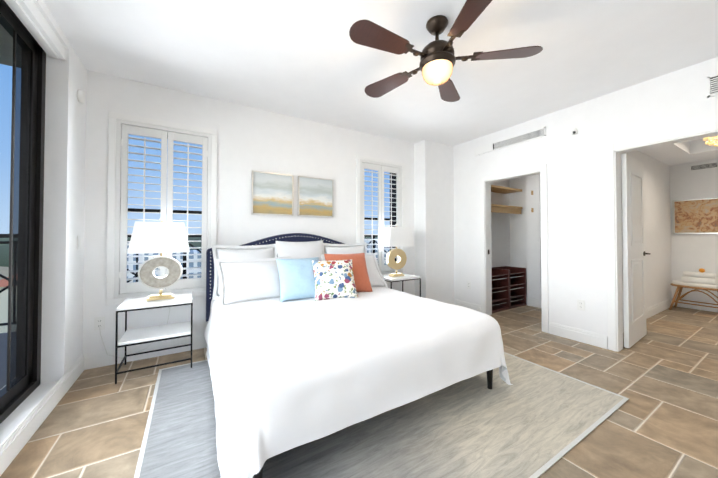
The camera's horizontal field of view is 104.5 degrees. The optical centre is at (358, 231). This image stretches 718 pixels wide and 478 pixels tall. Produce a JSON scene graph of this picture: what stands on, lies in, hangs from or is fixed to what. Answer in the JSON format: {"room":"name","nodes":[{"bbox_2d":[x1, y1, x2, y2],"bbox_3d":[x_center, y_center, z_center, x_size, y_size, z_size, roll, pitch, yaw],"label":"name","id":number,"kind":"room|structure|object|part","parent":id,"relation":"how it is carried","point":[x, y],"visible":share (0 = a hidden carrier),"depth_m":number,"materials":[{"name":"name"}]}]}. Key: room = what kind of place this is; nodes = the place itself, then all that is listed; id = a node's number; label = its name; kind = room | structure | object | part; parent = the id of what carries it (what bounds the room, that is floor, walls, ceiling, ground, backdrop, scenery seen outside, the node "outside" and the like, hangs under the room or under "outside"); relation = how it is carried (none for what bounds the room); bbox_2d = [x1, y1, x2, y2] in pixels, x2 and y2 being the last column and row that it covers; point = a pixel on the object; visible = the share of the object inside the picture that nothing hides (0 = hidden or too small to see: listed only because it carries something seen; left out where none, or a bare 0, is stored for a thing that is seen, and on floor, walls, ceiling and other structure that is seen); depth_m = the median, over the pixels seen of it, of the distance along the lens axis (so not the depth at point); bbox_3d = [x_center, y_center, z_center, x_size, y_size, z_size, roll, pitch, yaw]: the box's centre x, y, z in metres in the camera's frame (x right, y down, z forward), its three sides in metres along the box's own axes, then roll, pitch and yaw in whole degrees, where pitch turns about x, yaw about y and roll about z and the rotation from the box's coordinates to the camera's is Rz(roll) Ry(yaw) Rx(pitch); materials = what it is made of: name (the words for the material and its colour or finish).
{"room":"bedroom","nodes":[
{"label":"bedroom","id":0,"kind":"room"},
{"bbox_2d":[0,303,717,477],"bbox_3d":[2.250,1.317,3.007,9.550,0.100,4.877,1,-1,-31],"label":"floor","id":1,"kind":"structure","parent":0,"point":[662,376],"depth_m":1.97,"materials":[{"name":"tile"}]},
{"bbox_2d":[115,293,192,383],"bbox_3d":[-1.861,0.942,2.582,0.540,0.618,0.400,1,-1,-31],"label":"nightstand","id":2,"kind":"object","parent":1,"relation":"on","point":[136,336],"visible":0.94,"depth_m":2.50,"materials":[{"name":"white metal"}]},
{"bbox_2d":[127,218,189,300],"bbox_3d":[-1.849,0.252,2.600,0.456,0.759,0.260,1,-1,-31],"label":"lamp","id":3,"kind":"object","parent":2,"relation":"on","point":[161,237],"visible":1,"depth_m":2.54,"materials":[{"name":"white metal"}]},
{"bbox_2d":[134,352,628,477],"bbox_3d":[0.100,1.252,2.292,3.030,0.009,2.360,1,-1,-31],"label":"rug","id":4,"kind":"object","parent":1,"relation":"on","point":[534,420],"visible":0.56,"depth_m":1.71,"materials":[{"name":"grey carpet"}]},
{"bbox_2d":[204,233,512,477],"bbox_3d":[-0.239,0.635,2.595,2.088,1.248,2.226,1,-1,-31],"label":"bed","id":5,"kind":"object","parent":4,"relation":"on","point":[310,338],"visible":1,"depth_m":1.81,"materials":[{"name":"fabric"}]},
{"bbox_2d":[212,244,276,299],"bbox_3d":[-1.219,0.423,3.044,0.700,0.580,0.217,1,-15,-32],"label":"pillow","id":6,"kind":"object","parent":5,"relation":"on","point":[244,251],"depth_m":2.99,"materials":[{"name":"white fabric"}]},
{"bbox_2d":[215,256,290,308],"bbox_3d":[-1.004,0.488,2.803,0.780,0.540,0.224,1,-39,-33],"label":"pillow","id":7,"kind":"object","parent":5,"relation":"on","point":[246,281],"depth_m":2.67,"materials":[{"name":"white fabric"}]},
{"bbox_3d":[-0.782,0.649,3.517,2.020,1.248,0.085,1,-1,-31],"label":"headboard","id":8,"kind":"part","parent":5,"relation":"part of","materials":[{"name":"blue fabric"}]},
{"bbox_2d":[276,257,318,301],"bbox_3d":[-0.580,0.468,2.779,0.470,0.470,0.195,0,-31,-27],"label":"pillow","id":9,"kind":"object","parent":5,"relation":"on","point":[295,278],"depth_m":2.69,"materials":[{"name":"blue fabric"}]},
{"bbox_2d":[275,240,322,260],"bbox_3d":[-0.693,0.392,3.372,0.640,0.600,0.213,1,-13,-31],"label":"pillow","id":10,"kind":"object","parent":5,"relation":"on","point":[297,249],"depth_m":3.32,"materials":[{"name":"white fabric"}]},
{"bbox_2d":[323,242,366,254],"bbox_3d":[-0.158,0.432,3.685,0.700,0.580,0.214,1,-15,-30],"label":"pillow","id":11,"kind":"object","parent":5,"relation":"on","point":[328,247],"depth_m":3.68,"materials":[{"name":"white fabric"}]},
{"bbox_2d":[321,253,387,287],"bbox_3d":[-0.045,0.497,3.383,0.780,0.540,0.226,0,-39,-29],"label":"pillow","id":12,"kind":"object","parent":5,"relation":"on","point":[377,280],"depth_m":3.41,"materials":[{"name":"fabric"}]},
{"bbox_3d":[-0.222,0.979,2.586,1.880,0.546,2.070,1,-1,-31],"label":"frame","id":13,"kind":"part","parent":5,"relation":"part of","materials":[{"name":"fabric"}]},
{"bbox_2d":[383,273,420,296],"bbox_3d":[0.559,0.964,4.048,0.540,0.618,0.400,1,-1,-31],"label":"nightstand","id":14,"kind":"object","parent":1,"relation":"on","point":[405,277],"visible":0.21,"depth_m":3.92,"materials":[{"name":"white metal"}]},
{"bbox_2d":[379,224,413,276],"bbox_3d":[0.546,0.274,4.050,0.456,0.759,0.260,1,-1,-31],"label":"lamp","id":15,"kind":"object","parent":14,"relation":"on","point":[396,236],"visible":1,"depth_m":3.98,"materials":[{"name":"white fabric"}]},
{"bbox_2d":[492,268,508,312],"bbox_3d":[2.173,0.964,4.616,0.500,0.645,0.360,1,-1,-31],"label":"shoe rack","id":16,"kind":"object","parent":1,"relation":"on","point":[500,289],"visible":0.33,"depth_m":4.66,"materials":[{"name":"brown wood"}]},
{"bbox_2d":[492,266,525,308],"bbox_3d":[2.610,0.968,4.880,0.500,0.645,0.360,1,-1,-31],"label":"shoe rack","id":17,"kind":"object","parent":1,"relation":"on","point":[517,286],"visible":0.62,"depth_m":4.91,"materials":[{"name":"brown wood"}]},
{"bbox_2d":[669,268,717,309],"bbox_3d":[5.381,0.936,4.396,0.391,0.703,0.630,1,-1,-31],"label":"bench","id":18,"kind":"object","parent":1,"relation":"on","point":[698,281],"visible":1,"depth_m":4.37,"materials":[{"name":"white fabric"}]},
{"bbox_2d":[0,0,717,443],"bbox_3d":[1.941,-0.112,2.767,8.350,2.750,4.750,1,-1,-31],"label":"wall","id":19,"kind":"structure","parent":0,"point":[442,212],"depth_m":3.26,"materials":[{"name":"paint"}]},
{"bbox_2d":[0,0,45,423],"bbox_3d":[-1.505,-0.165,0.537,0.105,2.590,3.625,1,-1,-31],"label":"door frame","id":20,"kind":"structure","parent":19,"relation":"attached to","point":[27,140],"depth_m":1.94,"materials":[{"name":"black metal"}]},
{"bbox_2d":[4,0,65,59],"bbox_3d":[-1.410,-1.406,0.613,0.105,0.104,3.624,1,-1,-31],"label":"trim","id":21,"kind":"structure","parent":19,"relation":"attached to","point":[28,14],"depth_m":1.85,"materials":[{"name":"paint"}]},
{"bbox_2d":[0,353,87,475],"bbox_3d":[-1.432,1.163,0.757,0.018,0.140,4.160,1,-1,-31],"label":"baseboard","id":22,"kind":"structure","parent":19,"relation":"attached to","point":[13,443],"depth_m":1.75,"materials":[{"name":"paint"}]},
{"bbox_2d":[77,235,80,248],"bbox_3d":[-2.436,0.098,2.422,0.009,0.120,0.075,1,-1,-31],"label":"light switch","id":23,"kind":"object","parent":19,"relation":"attached to","point":[78,241],"visible":1,"depth_m":2.42,"materials":[{"name":"white plastic"}]},
{"bbox_2d":[77,90,85,102],"bbox_3d":[-2.398,-1.162,2.405,0.036,0.110,0.110,1,-1,-31],"label":"smoke detector","id":24,"kind":"object","parent":19,"relation":"attached to","point":[81,97],"visible":1,"depth_m":2.38,"materials":[{"name":"white plastic"}]},
{"bbox_2d":[94,316,104,330],"bbox_3d":[-2.417,0.861,2.592,0.075,0.120,0.008,1,-1,-31],"label":"electrical outlet","id":25,"kind":"object","parent":19,"relation":"attached to","point":[98,321],"visible":1,"depth_m":2.59,"materials":[{"name":"white plastic"}]},
{"bbox_2d":[99,307,169,358],"bbox_3d":[-2.159,0.928,2.693,0.550,0.574,0.081,1,-1,-31],"label":"lamp cord","id":26,"kind":"object","parent":25,"relation":"attached to","point":[134,353],"visible":0.65,"depth_m":2.61,"materials":[{"name":"white plastic"}]},
{"bbox_2d":[88,335,206,368],"bbox_3d":[-0.780,1.206,3.573,3.990,0.140,0.018,1,-1,-31],"label":"baseboard","id":27,"kind":"structure","parent":19,"relation":"attached to","point":[95,359],"depth_m":2.76,"materials":[{"name":"paint"}]},
{"bbox_2d":[106,112,216,304],"bbox_3d":[-2.046,-0.213,2.972,0.920,1.830,0.271,1,-1,-31],"label":"window shutter","id":28,"kind":"object","parent":19,"relation":"attached to","point":[121,129],"visible":0.73,"depth_m":2.83,"materials":[{"name":"paint"}]},
{"bbox_2d":[252,170,293,215],"bbox_3d":[-1.055,-0.457,3.424,0.500,0.520,0.026,1,-1,-31],"label":"picture","id":29,"kind":"object","parent":19,"relation":"attached to","point":[272,193],"visible":0.94,"depth_m":3.42,"materials":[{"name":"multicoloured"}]},
{"bbox_2d":[298,176,333,216],"bbox_3d":[-0.572,-0.452,3.717,0.500,0.520,0.026,1,-1,-31],"label":"picture","id":30,"kind":"object","parent":19,"relation":"attached to","point":[315,197],"visible":0.98,"depth_m":3.71,"materials":[{"name":"multicoloured paper"}]},
{"bbox_2d":[356,155,404,274],"bbox_3d":[0.289,-0.192,4.386,0.910,1.830,0.271,1,-1,-31],"label":"window shutter","id":31,"kind":"object","parent":19,"relation":"attached to","point":[395,170],"visible":0.71,"depth_m":4.29,"materials":[{"name":"paint"}]},
{"bbox_2d":[440,299,455,304],"bbox_3d":[1.334,1.221,4.549,0.680,0.140,0.018,1,-1,-31],"label":"baseboard","id":32,"kind":"structure","parent":19,"relation":"attached to","point":[453,301],"depth_m":4.67,"materials":[{"name":"paint"}]},
{"bbox_2d":[456,299,480,311],"bbox_3d":[1.753,1.220,4.498,0.018,0.140,0.480,1,-1,-31],"label":"baseboard","id":33,"kind":"structure","parent":19,"relation":"attached to","point":[476,307],"depth_m":4.46,"materials":[{"name":"paint"}]},
{"bbox_2d":[467,281,470,288],"bbox_3d":[1.772,0.870,4.480,0.008,0.120,0.075,1,-1,-31],"label":"electrical outlet","id":34,"kind":"object","parent":19,"relation":"attached to","point":[468,284],"visible":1,"depth_m":4.48,"materials":[{"name":"white plastic"}]},
{"bbox_2d":[474,127,545,155],"bbox_3d":[2.100,-1.258,3.968,0.012,0.120,1.030,1,-1,-31],"label":"air vent","id":35,"kind":"object","parent":19,"relation":"in","point":[521,138],"visible":1,"depth_m":3.90,"materials":[{"name":"metal"}]},
{"bbox_2d":[491,185,533,213],"bbox_3d":[2.426,-0.524,4.732,1.049,0.435,0.499,1,-1,-31],"label":"closet shelves","id":36,"kind":"object","parent":19,"relation":"attached to","point":[495,208],"visible":0.65,"depth_m":4.75,"materials":[{"name":"brown wood"}]},
{"bbox_2d":[480,164,548,332],"bbox_3d":[2.192,0.221,3.940,0.172,2.120,0.945,1,-1,-31],"label":"door frame","id":37,"kind":"structure","parent":19,"relation":"attached to","point":[485,243],"depth_m":4.13,"materials":[{"name":"paint"}]},
{"bbox_2d":[572,128,577,134],"bbox_3d":[2.516,-1.164,3.248,0.045,0.070,0.050,1,-1,-31],"label":"sensor","id":38,"kind":"object","parent":19,"relation":"attached to","point":[575,131],"visible":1,"depth_m":3.24,"materials":[{"name":"white plastic"}]},
{"bbox_2d":[548,322,607,348],"bbox_3d":[2.520,1.201,3.232,0.018,0.140,0.570,1,-1,-31],"label":"baseboard","id":39,"kind":"structure","parent":19,"relation":"attached to","point":[595,339],"depth_m":3.19,"materials":[{"name":"paint"}]},
{"bbox_2d":[577,299,584,310],"bbox_3d":[2.549,0.850,3.197,0.008,0.120,0.075,1,-1,-31],"label":"electrical outlet","id":40,"kind":"object","parent":19,"relation":"attached to","point":[580,304],"visible":1,"depth_m":3.19,"materials":[{"name":"white plastic"}]},
{"bbox_2d":[621,154,650,347],"bbox_3d":[3.184,0.212,3.216,0.772,2.093,0.168,1,-1,-34],"label":"door leaf","id":41,"kind":"structure","parent":19,"relation":"in","point":[634,253],"depth_m":3.11,"materials":[{"name":"paint"}]},
{"bbox_2d":[646,298,675,318],"bbox_3d":[4.084,1.212,4.005,3.180,0.140,0.018,1,-1,-31],"label":"baseboard","id":42,"kind":"structure","parent":19,"relation":"attached to","point":[655,309],"depth_m":4.37,"materials":[{"name":"paint"}]},
{"bbox_2d":[605,122,717,351],"bbox_3d":[3.178,0.162,2.313,0.172,2.190,1.700,1,-1,-31],"label":"door frame","id":43,"kind":"structure","parent":19,"relation":"attached to","point":[613,152],"depth_m":2.95,"materials":[{"name":"paint"}]},
{"bbox_2d":[672,197,717,233],"bbox_3d":[5.598,-0.244,4.569,0.026,0.580,0.600,1,-1,-31],"label":"framed picture","id":44,"kind":"object","parent":19,"relation":"attached to","point":[695,216],"visible":0.88,"depth_m":4.61,"materials":[{"name":"brown wood"}]},
{"bbox_2d":[676,298,717,311],"bbox_3d":[6.022,1.210,3.857,0.018,0.140,2.220,1,-1,-31],"label":"baseboard","id":45,"kind":"structure","parent":19,"relation":"attached to","point":[711,309],"depth_m":4.57,"materials":[{"name":"paint"}]},
{"bbox_2d":[690,162,717,170],"bbox_3d":[5.631,-1.055,4.543,0.012,0.090,0.300,1,-1,-31],"label":"air vent","id":46,"kind":"object","parent":19,"relation":"in","point":[704,166],"visible":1,"depth_m":4.54,"materials":[{"name":"metal"}]},
{"bbox_2d":[707,74,717,97],"bbox_3d":[3.177,-1.255,2.188,0.012,0.180,0.550,1,-1,-31],"label":"air vent","id":47,"kind":"object","parent":19,"relation":"in","point":[712,85],"visible":1,"depth_m":2.40,"materials":[{"name":"metal"}]},
{"bbox_2d":[43,0,717,165],"bbox_3d":[1.915,-1.391,2.829,8.350,0.430,4.650,1,-1,-31],"label":"ceiling","id":48,"kind":"structure","parent":0,"point":[310,60],"depth_m":2.35,"materials":[{"name":"paint"}]},
{"bbox_2d":[349,0,542,101],"bbox_3d":[0.516,-1.277,1.989,1.286,0.443,1.318,1,-1,-31],"label":"ceiling fan","id":49,"kind":"object","parent":48,"relation":"hanging from","point":[438,58],"visible":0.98,"depth_m":1.90,"materials":[{"name":"brown wood"}]},
{"bbox_2d":[703,136,717,146],"bbox_3d":[4.593,-1.218,3.369,0.545,0.299,0.548,1,-1,-31],"label":"chandelier","id":50,"kind":"object","parent":48,"relation":"hanging from","point":[710,143],"visible":0.92,"depth_m":3.54,"materials":[{"name":"gold metal"}]},
{"label":"outside","id":51,"kind":"structure","parent":0,"visible":0},
{"bbox_2d":[0,64,389,279],"bbox_3d":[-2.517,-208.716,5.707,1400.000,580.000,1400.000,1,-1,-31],"label":"sky","id":52,"kind":"structure","parent":51,"point":[5,122],"depth_m":324.98,"materials":[{"name":"blue"}]},
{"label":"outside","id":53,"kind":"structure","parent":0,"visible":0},
{"bbox_2d":[0,24,386,388],"bbox_3d":[0.035,-0.111,2.174,7.475,2.970,7.090,1,-1,-31],"label":"balcony","id":54,"kind":"object","parent":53,"point":[6,47],"visible":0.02,"depth_m":2.69,"materials":[{"name":"metal"}]},
{"bbox_2d":[0,238,389,332],"bbox_3d":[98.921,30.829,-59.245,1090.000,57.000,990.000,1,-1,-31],"label":"city","id":55,"kind":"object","parent":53,"point":[3,307],"depth_m":85.33,"materials":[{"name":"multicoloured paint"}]}
]}

